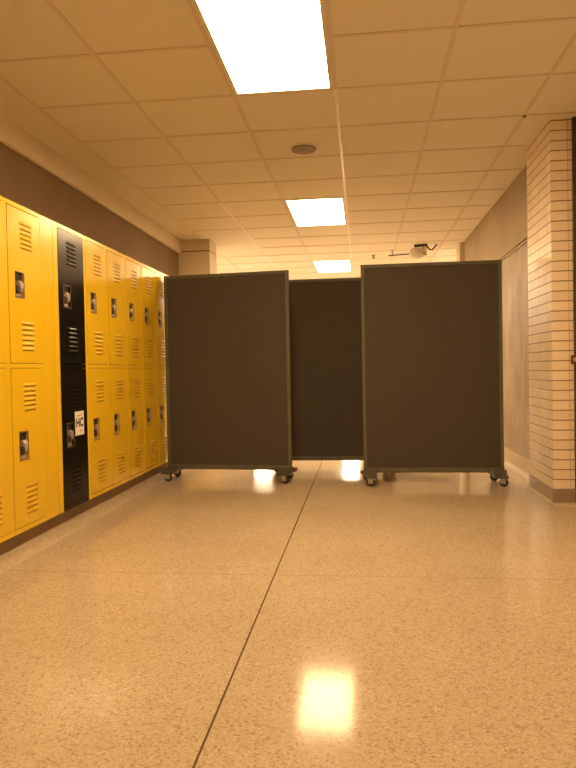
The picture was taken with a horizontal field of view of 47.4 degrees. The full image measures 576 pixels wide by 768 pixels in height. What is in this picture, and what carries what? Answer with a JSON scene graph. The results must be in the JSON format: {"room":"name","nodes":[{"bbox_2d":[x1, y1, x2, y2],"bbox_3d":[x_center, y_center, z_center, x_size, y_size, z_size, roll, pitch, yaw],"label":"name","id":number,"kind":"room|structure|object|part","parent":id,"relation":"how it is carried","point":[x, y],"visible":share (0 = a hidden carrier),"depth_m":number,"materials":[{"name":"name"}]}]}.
{"room":"school corridor","nodes":[
{"label":"school corridor","id":0,"kind":"room"},
{"bbox_2d":[0,143,178,275],"bbox_3d":[-2.151,-0.342,1.778,0.140,2.604,13.070,-1,1,6],"label":"wall","id":1,"kind":"structure","parent":0,"point":[24,183],"depth_m":5.25,"materials":[{"name":"brown paint"}]},
{"bbox_2d":[0,462,167,554],"bbox_3d":[-1.806,0.881,1.759,0.410,0.145,13.050,-1,1,6],"label":"baseboard","id":2,"kind":"structure","parent":1,"relation":"attached to","point":[29,534],"depth_m":4.07,"materials":[{"name":"brown rubber"}]},
{"bbox_2d":[0,196,12,542],"bbox_3d":[-1.629,-0.072,3.122,0.447,1.695,0.359,-1,1,6],"label":"locker","id":3,"kind":"object","parent":2,"relation":"on","point":[6,511],"visible":1,"depth_m":3.23,"materials":[{"name":"yellow metal"}]},
{"bbox_2d":[0,493,2,524],"bbox_3d":[-1.395,0.608,3.132,0.005,0.154,0.132,-1,1,6],"label":"vent","id":4,"kind":"object","parent":3,"relation":"attached to","point":[1,494],"depth_m":3.19,"materials":[{"name":"yellow metal"}]},
{"bbox_3d":[-1.430,-0.498,3.089,0.018,0.795,0.322,-1,1,6],"label":"door","id":5,"kind":"part","parent":3,"relation":"part of","materials":[{"name":"yellow metal"}]},
{"bbox_3d":[-1.414,0.334,3.108,0.018,0.815,0.322,-1,1,6],"label":"door","id":6,"kind":"part","parent":3,"relation":"part of","materials":[{"name":"yellow metal"}]},
{"bbox_2d":[4,198,46,536],"bbox_3d":[-1.589,-0.081,3.480,0.447,1.695,0.359,-1,1,6],"label":"locker","id":7,"kind":"object","parent":2,"relation":"on","point":[21,224],"visible":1,"depth_m":3.44,"materials":[{"name":"yellow metal"}]},
{"bbox_3d":[-1.393,-0.512,3.394,0.016,0.120,0.082,-1,1,6],"label":"lift handle","id":8,"kind":"part","parent":7,"relation":"part of","materials":[{"name":"metal"}]},
{"bbox_2d":[14,270,24,298],"bbox_3d":[-1.394,-0.511,3.394,0.018,0.136,0.096,-1,1,6],"label":"handle","id":9,"kind":"object","parent":7,"relation":"on","point":[19,275],"depth_m":3.40,"materials":[{"name":"metal"}]},
{"bbox_3d":[-1.390,-0.507,3.447,0.018,0.795,0.322,-1,1,6],"label":"door","id":10,"kind":"part","parent":7,"relation":"part of","materials":[{"name":"yellow metal"}]},
{"bbox_3d":[-1.377,0.320,3.412,0.016,0.134,0.082,-1,1,6],"label":"lift handle","id":11,"kind":"part","parent":7,"relation":"part of","materials":[{"name":"metal"}]},
{"bbox_2d":[19,431,29,460],"bbox_3d":[-1.379,0.321,3.412,0.018,0.150,0.096,-1,1,6],"label":"handle","id":12,"kind":"object","parent":7,"relation":"on","point":[24,436],"depth_m":3.43,"materials":[{"name":"metal"}]},
{"bbox_2d":[19,221,31,251],"bbox_3d":[-1.381,-0.776,3.460,0.005,0.142,0.132,-1,1,6],"label":"vent","id":13,"kind":"object","parent":7,"relation":"attached to","point":[25,227],"depth_m":3.46,"materials":[{"name":"yellow metal"}]},
{"bbox_3d":[-1.374,0.326,3.465,0.018,0.815,0.322,-1,1,6],"label":"door","id":14,"kind":"part","parent":7,"relation":"part of","materials":[{"name":"yellow metal"}]},
{"bbox_2d":[22,321,34,350],"bbox_3d":[-1.371,-0.251,3.471,0.005,0.152,0.132,-1,1,6],"label":"vent","id":15,"kind":"object","parent":7,"relation":"attached to","point":[28,327],"depth_m":3.47,"materials":[{"name":"yellow metal"}]},
{"bbox_2d":[23,383,35,410],"bbox_3d":[-1.365,0.066,3.478,0.005,0.144,0.132,-1,1,6],"label":"vent","id":16,"kind":"object","parent":7,"relation":"attached to","point":[29,389],"depth_m":3.47,"materials":[{"name":"yellow metal"}]},
{"bbox_2d":[26,481,38,512],"bbox_3d":[-1.355,0.599,3.490,0.005,0.154,0.132,-1,1,6],"label":"vent","id":17,"kind":"object","parent":7,"relation":"attached to","point":[32,487],"depth_m":3.48,"materials":[{"name":"yellow metal"}]},
{"bbox_2d":[39,214,62,519],"bbox_3d":[-1.402,-0.090,3.735,0.122,1.695,0.189,-1,1,6],"label":"filler panel","id":18,"kind":"object","parent":2,"relation":"on","point":[47,227],"visible":0.51,"depth_m":3.73,"materials":[{"name":"yellow metal"}]},
{"bbox_2d":[55,222,89,511],"bbox_3d":[-1.526,-0.094,4.041,0.447,1.695,0.389,-1,1,6],"label":"locker","id":19,"kind":"object","parent":2,"relation":"on","point":[69,243],"visible":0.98,"depth_m":4.00,"materials":[{"name":"black metal"}]},
{"bbox_3d":[-1.332,-0.526,3.940,0.016,0.120,0.082,-1,1,6],"label":"lift handle","id":20,"kind":"part","parent":19,"relation":"part of","materials":[{"name":"metal"}]},
{"bbox_2d":[63,284,70,308],"bbox_3d":[-1.333,-0.525,3.941,0.018,0.136,0.096,-1,1,6],"label":"handle","id":21,"kind":"object","parent":19,"relation":"on","point":[66,287],"depth_m":3.95,"materials":[{"name":"metal"}]},
{"bbox_3d":[-1.316,0.307,3.959,0.016,0.134,0.082,-1,1,6],"label":"lift handle","id":22,"kind":"part","parent":19,"relation":"part of","materials":[{"name":"metal"}]},
{"bbox_2d":[66,241,75,267],"bbox_3d":[-1.320,-0.789,4.006,0.005,0.142,0.132,-1,1,6],"label":"vent","id":23,"kind":"object","parent":19,"relation":"attached to","point":[70,245],"depth_m":4.00,"materials":[{"name":"black metal"}]},
{"bbox_2d":[67,422,74,447],"bbox_3d":[-1.317,0.308,3.959,0.018,0.150,0.096,-1,1,6],"label":"handle","id":24,"kind":"object","parent":19,"relation":"on","point":[70,425],"depth_m":3.97,"materials":[{"name":"metal"}]},
{"bbox_3d":[-1.327,-0.521,4.008,0.018,0.795,0.352,-1,1,6],"label":"door","id":25,"kind":"part","parent":19,"relation":"part of","materials":[{"name":"black metal"}]},
{"bbox_2d":[69,328,78,352],"bbox_3d":[-1.310,-0.265,4.018,0.005,0.152,0.132,-1,1,6],"label":"vent","id":26,"kind":"object","parent":19,"relation":"attached to","point":[73,332],"depth_m":4.02,"materials":[{"name":"black metal"}]},
{"bbox_3d":[-1.311,0.312,4.027,0.018,0.815,0.352,-1,1,6],"label":"door","id":27,"kind":"part","parent":19,"relation":"part of","materials":[{"name":"black metal"}]},
{"bbox_2d":[70,381,79,404],"bbox_3d":[-1.304,0.053,4.025,0.005,0.144,0.132,-1,1,6],"label":"vent","id":28,"kind":"object","parent":19,"relation":"attached to","point":[74,385],"depth_m":4.02,"materials":[{"name":"black metal"}]},
{"bbox_2d":[72,466,81,492],"bbox_3d":[-1.294,0.586,4.036,0.005,0.154,0.132,-1,1,6],"label":"vent","id":29,"kind":"object","parent":19,"relation":"attached to","point":[76,470],"depth_m":4.03,"materials":[{"name":"black metal"}]},
{"bbox_2d":[75,411,83,435],"bbox_3d":[-1.295,0.243,4.082,0.002,0.148,0.128,-1,1,6],"label":"paper sign","id":30,"kind":"object","parent":19,"relation":"attached to","point":[79,415],"visible":1,"depth_m":4.08,"materials":[{"name":"beige paper"}]},
{"bbox_2d":[83,235,110,498],"bbox_3d":[-1.485,-0.103,4.413,0.447,1.695,0.359,-1,1,6],"label":"locker","id":31,"kind":"object","parent":2,"relation":"on","point":[94,251],"visible":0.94,"depth_m":4.37,"materials":[{"name":"yellow metal"}]},
{"bbox_3d":[-1.289,-0.535,4.328,0.016,0.120,0.082,-1,1,6],"label":"lift handle","id":32,"kind":"part","parent":31,"relation":"part of","materials":[{"name":"metal"}]},
{"bbox_2d":[90,292,96,313],"bbox_3d":[-1.290,-0.534,4.328,0.018,0.136,0.096,-1,1,6],"label":"handle","id":33,"kind":"object","parent":31,"relation":"on","point":[93,295],"depth_m":4.34,"materials":[{"name":"metal"}]},
{"bbox_3d":[-1.285,-0.530,4.381,0.018,0.795,0.322,-1,1,6],"label":"door","id":34,"kind":"part","parent":31,"relation":"part of","materials":[{"name":"yellow metal"}]},
{"bbox_3d":[-1.273,0.298,4.346,0.016,0.134,0.082,-1,1,6],"label":"lift handle","id":35,"kind":"part","parent":31,"relation":"part of","materials":[{"name":"metal"}]},
{"bbox_2d":[93,417,99,440],"bbox_3d":[-1.274,0.299,4.346,0.018,0.150,0.096,-1,1,6],"label":"handle","id":36,"kind":"object","parent":31,"relation":"on","point":[96,420],"depth_m":4.36,"materials":[{"name":"metal"}]},
{"bbox_2d":[93,253,100,276],"bbox_3d":[-1.276,-0.799,4.394,0.005,0.142,0.132,-1,1,6],"label":"vent","id":37,"kind":"object","parent":31,"relation":"attached to","point":[96,256],"depth_m":4.39,"materials":[{"name":"yellow metal"}]},
{"bbox_2d":[95,332,102,354],"bbox_3d":[-1.266,-0.274,4.405,0.005,0.152,0.132,-1,1,6],"label":"vent","id":38,"kind":"object","parent":31,"relation":"attached to","point":[98,335],"depth_m":4.40,"materials":[{"name":"yellow metal"}]},
{"bbox_3d":[-1.269,0.303,4.399,0.018,0.815,0.322,-1,1,6],"label":"door","id":39,"kind":"part","parent":31,"relation":"part of","materials":[{"name":"yellow metal"}]},
{"bbox_2d":[96,380,103,401],"bbox_3d":[-1.260,0.044,4.412,0.005,0.144,0.132,-1,1,6],"label":"vent","id":40,"kind":"object","parent":31,"relation":"attached to","point":[99,383],"depth_m":4.40,"materials":[{"name":"yellow metal"}]},
{"bbox_2d":[98,457,105,481],"bbox_3d":[-1.250,0.577,4.424,0.005,0.154,0.132,-1,1,6],"label":"vent","id":41,"kind":"object","parent":31,"relation":"attached to","point":[101,460],"depth_m":4.42,"materials":[{"name":"yellow metal"}]},
{"bbox_2d":[105,246,128,488],"bbox_3d":[-1.445,-0.112,4.771,0.447,1.695,0.359,-1,1,6],"label":"locker","id":42,"kind":"object","parent":2,"relation":"on","point":[115,278],"visible":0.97,"depth_m":4.73,"materials":[{"name":"yellow metal"}]},
{"bbox_3d":[-1.249,-0.544,4.686,0.016,0.120,0.082,-1,1,6],"label":"lift handle","id":43,"kind":"part","parent":42,"relation":"part of","materials":[{"name":"metal"}]},
{"bbox_2d":[111,298,116,317],"bbox_3d":[-1.250,-0.543,4.686,0.018,0.136,0.096,-1,1,6],"label":"handle","id":44,"kind":"object","parent":42,"relation":"on","point":[113,300],"depth_m":4.70,"materials":[{"name":"metal"}]},
{"bbox_3d":[-1.245,-0.538,4.739,0.018,0.795,0.322,-1,1,6],"label":"door","id":45,"kind":"part","parent":42,"relation":"part of","materials":[{"name":"yellow metal"}]},
{"bbox_2d":[113,262,119,282],"bbox_3d":[-1.236,-0.807,4.751,0.005,0.142,0.132,-1,1,6],"label":"vent","id":46,"kind":"object","parent":42,"relation":"attached to","point":[116,265],"depth_m":4.74,"materials":[{"name":"yellow metal"}]},
{"bbox_3d":[-1.233,0.289,4.704,0.016,0.134,0.082,-1,1,6],"label":"lift handle","id":47,"kind":"part","parent":42,"relation":"part of","materials":[{"name":"metal"}]},
{"bbox_2d":[114,414,119,434],"bbox_3d":[-1.234,0.290,4.704,0.018,0.150,0.096,-1,1,6],"label":"handle","id":48,"kind":"object","parent":42,"relation":"on","point":[116,416],"depth_m":4.73,"materials":[{"name":"metal"}]},
{"bbox_2d":[115,334,121,355],"bbox_3d":[-1.226,-0.282,4.763,0.005,0.152,0.132,-1,1,6],"label":"vent","id":49,"kind":"object","parent":42,"relation":"attached to","point":[118,337],"depth_m":4.75,"materials":[{"name":"yellow metal"}]},
{"bbox_3d":[-1.229,0.294,4.757,0.018,0.815,0.322,-1,1,6],"label":"door","id":50,"kind":"part","parent":42,"relation":"part of","materials":[{"name":"yellow metal"}]},
{"bbox_2d":[116,379,122,398],"bbox_3d":[-1.220,0.035,4.770,0.005,0.144,0.132,-1,1,6],"label":"vent","id":51,"kind":"object","parent":42,"relation":"attached to","point":[119,382],"depth_m":4.76,"materials":[{"name":"yellow metal"}]},
{"bbox_2d":[118,451,124,473],"bbox_3d":[-1.210,0.568,4.781,0.005,0.154,0.132,-1,1,6],"label":"vent","id":52,"kind":"object","parent":42,"relation":"attached to","point":[121,454],"depth_m":4.78,"materials":[{"name":"yellow metal"}]},
{"bbox_2d":[124,255,144,479],"bbox_3d":[-1.405,-0.121,5.129,0.447,1.695,0.359,-1,1,6],"label":"locker","id":53,"kind":"object","parent":2,"relation":"on","point":[131,266],"visible":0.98,"depth_m":5.09,"materials":[{"name":"yellow metal"}]},
{"bbox_3d":[-1.208,-0.552,5.043,0.016,0.120,0.082,-1,1,6],"label":"lift handle","id":54,"kind":"part","parent":53,"relation":"part of","materials":[{"name":"metal"}]},
{"bbox_2d":[129,303,133,320],"bbox_3d":[-1.210,-0.551,5.043,0.018,0.136,0.096,-1,1,6],"label":"handle","id":55,"kind":"object","parent":53,"relation":"on","point":[131,305],"depth_m":5.05,"materials":[{"name":"metal"}]},
{"bbox_3d":[-1.205,-0.547,5.096,0.018,0.795,0.322,-1,1,6],"label":"door","id":56,"kind":"part","parent":53,"relation":"part of","materials":[{"name":"yellow metal"}]},
{"bbox_2d":[131,269,136,288],"bbox_3d":[-1.196,-0.816,5.109,0.005,0.142,0.132,-1,1,6],"label":"vent","id":57,"kind":"object","parent":53,"relation":"attached to","point":[133,271],"depth_m":5.10,"materials":[{"name":"yellow metal"}]},
{"bbox_3d":[-1.193,0.280,5.061,0.016,0.134,0.082,-1,1,6],"label":"lift handle","id":58,"kind":"part","parent":53,"relation":"part of","materials":[{"name":"metal"}]},
{"bbox_2d":[133,337,138,356],"bbox_3d":[-1.186,-0.291,5.120,0.005,0.152,0.132,-1,1,6],"label":"vent","id":59,"kind":"object","parent":53,"relation":"attached to","point":[135,339],"depth_m":5.12,"materials":[{"name":"yellow metal"}]},
{"bbox_3d":[-1.189,0.286,5.114,0.018,0.815,0.322,-1,1,6],"label":"door","id":60,"kind":"part","parent":53,"relation":"part of","materials":[{"name":"yellow metal"}]},
{"bbox_2d":[134,378,139,396],"bbox_3d":[-1.180,0.027,5.127,0.005,0.144,0.132,-1,1,6],"label":"vent","id":61,"kind":"object","parent":53,"relation":"attached to","point":[136,380],"depth_m":5.13,"materials":[{"name":"yellow metal"}]},
{"bbox_2d":[135,445,140,465],"bbox_3d":[-1.170,0.559,5.139,0.005,0.154,0.132,-1,1,6],"label":"vent","id":62,"kind":"object","parent":53,"relation":"attached to","point":[137,447],"depth_m":5.13,"materials":[{"name":"yellow metal"}]},
{"bbox_2d":[140,263,158,472],"bbox_3d":[-1.365,-0.129,5.487,0.447,1.695,0.359,-1,1,6],"label":"locker","id":63,"kind":"object","parent":2,"relation":"on","point":[146,272],"visible":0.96,"depth_m":5.45,"materials":[{"name":"yellow metal"}]},
{"bbox_3d":[-1.169,-0.561,5.401,0.016,0.120,0.082,-1,1,6],"label":"lift handle","id":64,"kind":"part","parent":63,"relation":"part of","materials":[{"name":"metal"}]},
{"bbox_3d":[-1.165,-0.556,5.454,0.018,0.795,0.322,-1,1,6],"label":"door","id":65,"kind":"part","parent":63,"relation":"part of","materials":[{"name":"yellow metal"}]},
{"bbox_2d":[146,276,151,293],"bbox_3d":[-1.156,-0.825,5.466,0.005,0.142,0.132,-1,1,6],"label":"vent","id":66,"kind":"object","parent":63,"relation":"attached to","point":[148,278],"depth_m":5.46,"materials":[{"name":"yellow metal"}]},
{"bbox_3d":[-1.153,0.272,5.419,0.016,0.134,0.082,-1,1,6],"label":"lift handle","id":67,"kind":"part","parent":63,"relation":"part of","materials":[{"name":"metal"}]},
{"bbox_2d":[148,339,152,356],"bbox_3d":[-1.146,-0.300,5.478,0.005,0.152,0.132,-1,1,6],"label":"vent","id":68,"kind":"object","parent":63,"relation":"attached to","point":[150,341],"depth_m":5.48,"materials":[{"name":"yellow metal"}]},
{"bbox_3d":[-1.149,0.277,5.472,0.018,0.815,0.322,-1,1,6],"label":"door","id":69,"kind":"part","parent":63,"relation":"part of","materials":[{"name":"yellow metal"}]},
{"bbox_2d":[149,377,153,394],"bbox_3d":[-1.140,0.018,5.485,0.005,0.144,0.132,-1,1,6],"label":"vent","id":70,"kind":"object","parent":63,"relation":"attached to","point":[151,379],"depth_m":5.49,"materials":[{"name":"yellow metal"}]},
{"bbox_2d":[150,440,154,459],"bbox_3d":[-1.130,0.551,5.497,0.005,0.154,0.132,-1,1,6],"label":"vent","id":71,"kind":"object","parent":63,"relation":"attached to","point":[152,442],"depth_m":5.49,"materials":[{"name":"yellow metal"}]},
{"bbox_2d":[154,269,167,465],"bbox_3d":[-1.324,-0.138,5.844,0.447,1.695,0.359,-1,1,6],"label":"locker","id":72,"kind":"object","parent":2,"relation":"on","point":[158,276],"visible":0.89,"depth_m":5.76,"materials":[{"name":"yellow metal"}]},
{"bbox_3d":[-1.125,-0.564,5.811,0.018,0.795,0.322,-1,1,6],"label":"door","id":73,"kind":"part","parent":72,"relation":"part of","materials":[{"name":"yellow metal"}]},
{"bbox_2d":[160,281,163,298],"bbox_3d":[-1.116,-0.833,5.824,0.005,0.142,0.132,-1,1,6],"label":"vent","id":74,"kind":"object","parent":72,"relation":"attached to","point":[161,282],"depth_m":5.82,"materials":[{"name":"yellow metal"}]},
{"bbox_3d":[-1.109,0.268,5.830,0.018,0.815,0.322,-1,1,6],"label":"door","id":75,"kind":"part","parent":72,"relation":"part of","materials":[{"name":"yellow metal"}]},
{"bbox_2d":[161,341,164,357],"bbox_3d":[-1.106,-0.308,5.836,0.005,0.152,0.132,-1,1,6],"label":"vent","id":76,"kind":"object","parent":72,"relation":"attached to","point":[162,342],"depth_m":5.82,"materials":[{"name":"yellow metal"}]},
{"bbox_2d":[162,377,165,392],"bbox_3d":[-1.100,0.009,5.843,0.005,0.144,0.132,-1,1,6],"label":"vent","id":77,"kind":"object","parent":72,"relation":"attached to","point":[163,378],"depth_m":5.83,"materials":[{"name":"yellow metal"}]},
{"bbox_2d":[163,436,167,453],"bbox_3d":[-1.090,0.542,5.854,0.005,0.154,0.132,-1,1,6],"label":"vent","id":78,"kind":"object","parent":72,"relation":"attached to","point":[165,450],"depth_m":5.84,"materials":[{"name":"yellow metal"}]},
{"bbox_2d":[0,113,180,253],"bbox_3d":[-2.087,-1.561,1.740,0.035,0.169,13.068,-1,1,6],"label":"trim","id":79,"kind":"structure","parent":1,"relation":"attached to","point":[13,136],"depth_m":5.21,"materials":[{"name":"beige paint"}]},
{"bbox_2d":[178,239,215,274],"bbox_3d":[-1.137,-0.507,8.403,0.400,2.604,0.332,-1,1,6],"label":"wall pillar","id":80,"kind":"structure","parent":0,"point":[200,262],"depth_m":8.22,"materials":[{"name":"beige paint"}]},
{"bbox_2d":[215,246,216,273],"bbox_3d":[-3.574,-0.472,8.920,5.320,2.604,0.150,-1,1,6],"label":"wall","id":81,"kind":"structure","parent":0,"point":[215,246],"depth_m":8.62,"materials":[{"name":"beige paint"}]},
{"bbox_2d":[0,460,575,767],"bbox_3d":[0.616,0.731,12.530,12.800,0.120,35.000,-1,1,6],"label":"floor","id":82,"kind":"structure","parent":0,"point":[325,617],"depth_m":2.44,"materials":[{"name":"stone"}]},
{"bbox_2d":[0,469,183,573],"bbox_3d":[-1.574,0.919,1.734,0.055,0.062,13.050,-1,1,6],"label":"trim","id":83,"kind":"structure","parent":82,"relation":"on","point":[22,552],"depth_m":4.00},
{"bbox_2d":[161,270,297,483],"bbox_3d":[-0.532,-0.062,5.750,1.188,1.807,0.370,-1,1,12],"label":"divider","id":84,"kind":"object","parent":82,"relation":"on","point":[227,335],"visible":1,"depth_m":5.73,"materials":[{"name":"fabric"}]},
{"bbox_2d":[275,277,363,471],"bbox_3d":[0.414,-0.090,6.202,1.188,1.807,0.370,-1,1,6],"label":"divider","id":85,"kind":"object","parent":82,"relation":"on","point":[326,330],"visible":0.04,"depth_m":6.19,"materials":[{"name":"fabric"}]},
{"bbox_2d":[360,260,508,486],"bbox_3d":[1.175,-0.086,5.372,1.188,1.807,0.370,-1,1,6],"label":"divider","id":86,"kind":"object","parent":82,"relation":"on","point":[432,332],"visible":1,"depth_m":5.36,"materials":[{"name":"grey fabric"}]},
{"bbox_2d":[0,0,575,279],"bbox_3d":[0.564,-1.992,12.470,12.800,0.120,35.000,-1,1,6],"label":"ceiling","id":87,"kind":"structure","parent":0,"point":[28,28],"depth_m":4.25,"materials":[{"name":"tile"}]},
{"bbox_2d":[191,0,332,95],"bbox_3d":[-0.091,-1.713,3.287,0.584,0.008,1.193,-1,1,6],"label":"recessed light","id":88,"kind":"object","parent":87,"relation":"in","point":[260,46],"visible":1,"depth_m":3.29,"materials":[{"name":"white plastic"}]},
{"bbox_2d":[220,89,353,277],"bbox_3d":[1.099,-2.031,16.645,1.240,0.005,25.603,-1,1,6],"label":"trim","id":89,"kind":"structure","parent":87,"relation":"attached to","point":[335,90],"depth_m":5.95,"materials":[{"name":"white"}]},
{"bbox_2d":[0,0,575,278],"bbox_3d":[0.882,-1.927,12.075,12.800,0.005,34.758,-1,1,6],"label":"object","id":90,"kind":"structure","parent":87,"relation":"attached to","point":[331,36],"depth_m":4.31,"materials":[{"name":"beige metal"}]},
{"bbox_2d":[290,142,320,153],"bbox_3d":[0.129,-1.743,4.876,0.230,0.026,0.230,-1,1,6],"label":"ceiling speaker","id":91,"kind":"object","parent":87,"relation":"attached to","point":[304,147],"visible":1,"depth_m":4.84,"materials":[{"name":"grey metal"}]},
{"bbox_2d":[284,197,346,226],"bbox_3d":[0.316,-1.801,6.921,0.584,0.008,1.193,-1,1,6],"label":"recessed light","id":92,"kind":"object","parent":87,"relation":"in","point":[320,211],"visible":1,"depth_m":6.85,"materials":[{"name":"white plastic"}]},
{"bbox_2d":[312,260,351,272],"bbox_3d":[0.723,-1.889,10.555,0.584,0.008,1.193,-1,1,6],"label":"recessed light","id":93,"kind":"object","parent":87,"relation":"in","point":[334,265],"visible":1,"depth_m":10.52,"materials":[{"name":"white plastic"}]},
{"bbox_2d":[409,244,436,258],"bbox_3d":[1.817,-1.777,8.812,0.376,0.195,0.153,-1,1,6],"label":"security camera","id":94,"kind":"object","parent":87,"relation":"attached to","point":[416,252],"visible":1,"depth_m":8.78,"materials":[{"name":"white plastic"}]},
{"bbox_2d":[456,242,463,260],"bbox_3d":[2.345,-0.584,8.883,0.055,2.604,0.300,-1,1,6],"label":"wall","id":95,"kind":"structure","parent":0,"point":[460,247],"depth_m":8.71,"materials":[{"name":"beige paint"}]},
{"bbox_2d":[464,165,529,459],"bbox_3d":[2.279,-0.542,7.029,0.225,2.604,4.000,-1,1,6],"label":"wall","id":96,"kind":"structure","parent":0,"point":[501,234],"depth_m":6.07,"materials":[{"name":"beige paint"}]},
{"bbox_2d":[504,446,529,482],"bbox_3d":[2.183,0.686,7.072,0.073,0.150,3.995,-1,1,6],"label":"baseboard","id":97,"kind":"structure","parent":96,"relation":"attached to","point":[516,463],"depth_m":5.92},
{"bbox_2d":[525,486,575,506],"bbox_3d":[1.892,0.807,4.755,0.180,0.022,0.670,-1,1,6],"label":"trim","id":98,"kind":"structure","parent":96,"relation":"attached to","point":[534,492],"depth_m":4.53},
{"bbox_2d":[527,118,574,488],"bbox_3d":[1.976,-0.486,4.734,0.315,2.604,0.630,-1,1,6],"label":"wall pillar","id":99,"kind":"structure","parent":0,"point":[549,156],"depth_m":4.46,"materials":[{"name":"beige brick"}]},
{"bbox_2d":[529,474,575,502],"bbox_3d":[1.909,0.763,4.766,0.147,0.109,0.641,-1,1,6],"label":"baseboard","id":100,"kind":"structure","parent":99,"relation":"attached to","point":[554,495],"depth_m":4.47,"materials":[{"name":"beige tile"}]},
{"bbox_2d":[572,117,575,500],"bbox_3d":[1.959,-0.478,4.409,0.076,2.604,0.020,-1,1,6],"label":"trim","id":101,"kind":"structure","parent":99,"relation":"attached to","point":[573,118],"depth_m":4.40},
{"bbox_2d":[571,355,575,363],"bbox_3d":[1.934,-0.164,4.398,0.070,0.060,0.025,-1,1,6],"label":"door handle","id":102,"kind":"object","parent":101,"relation":"attached to","point":[573,357],"depth_m":4.40,"materials":[{"name":"silver metal"}]}
]}

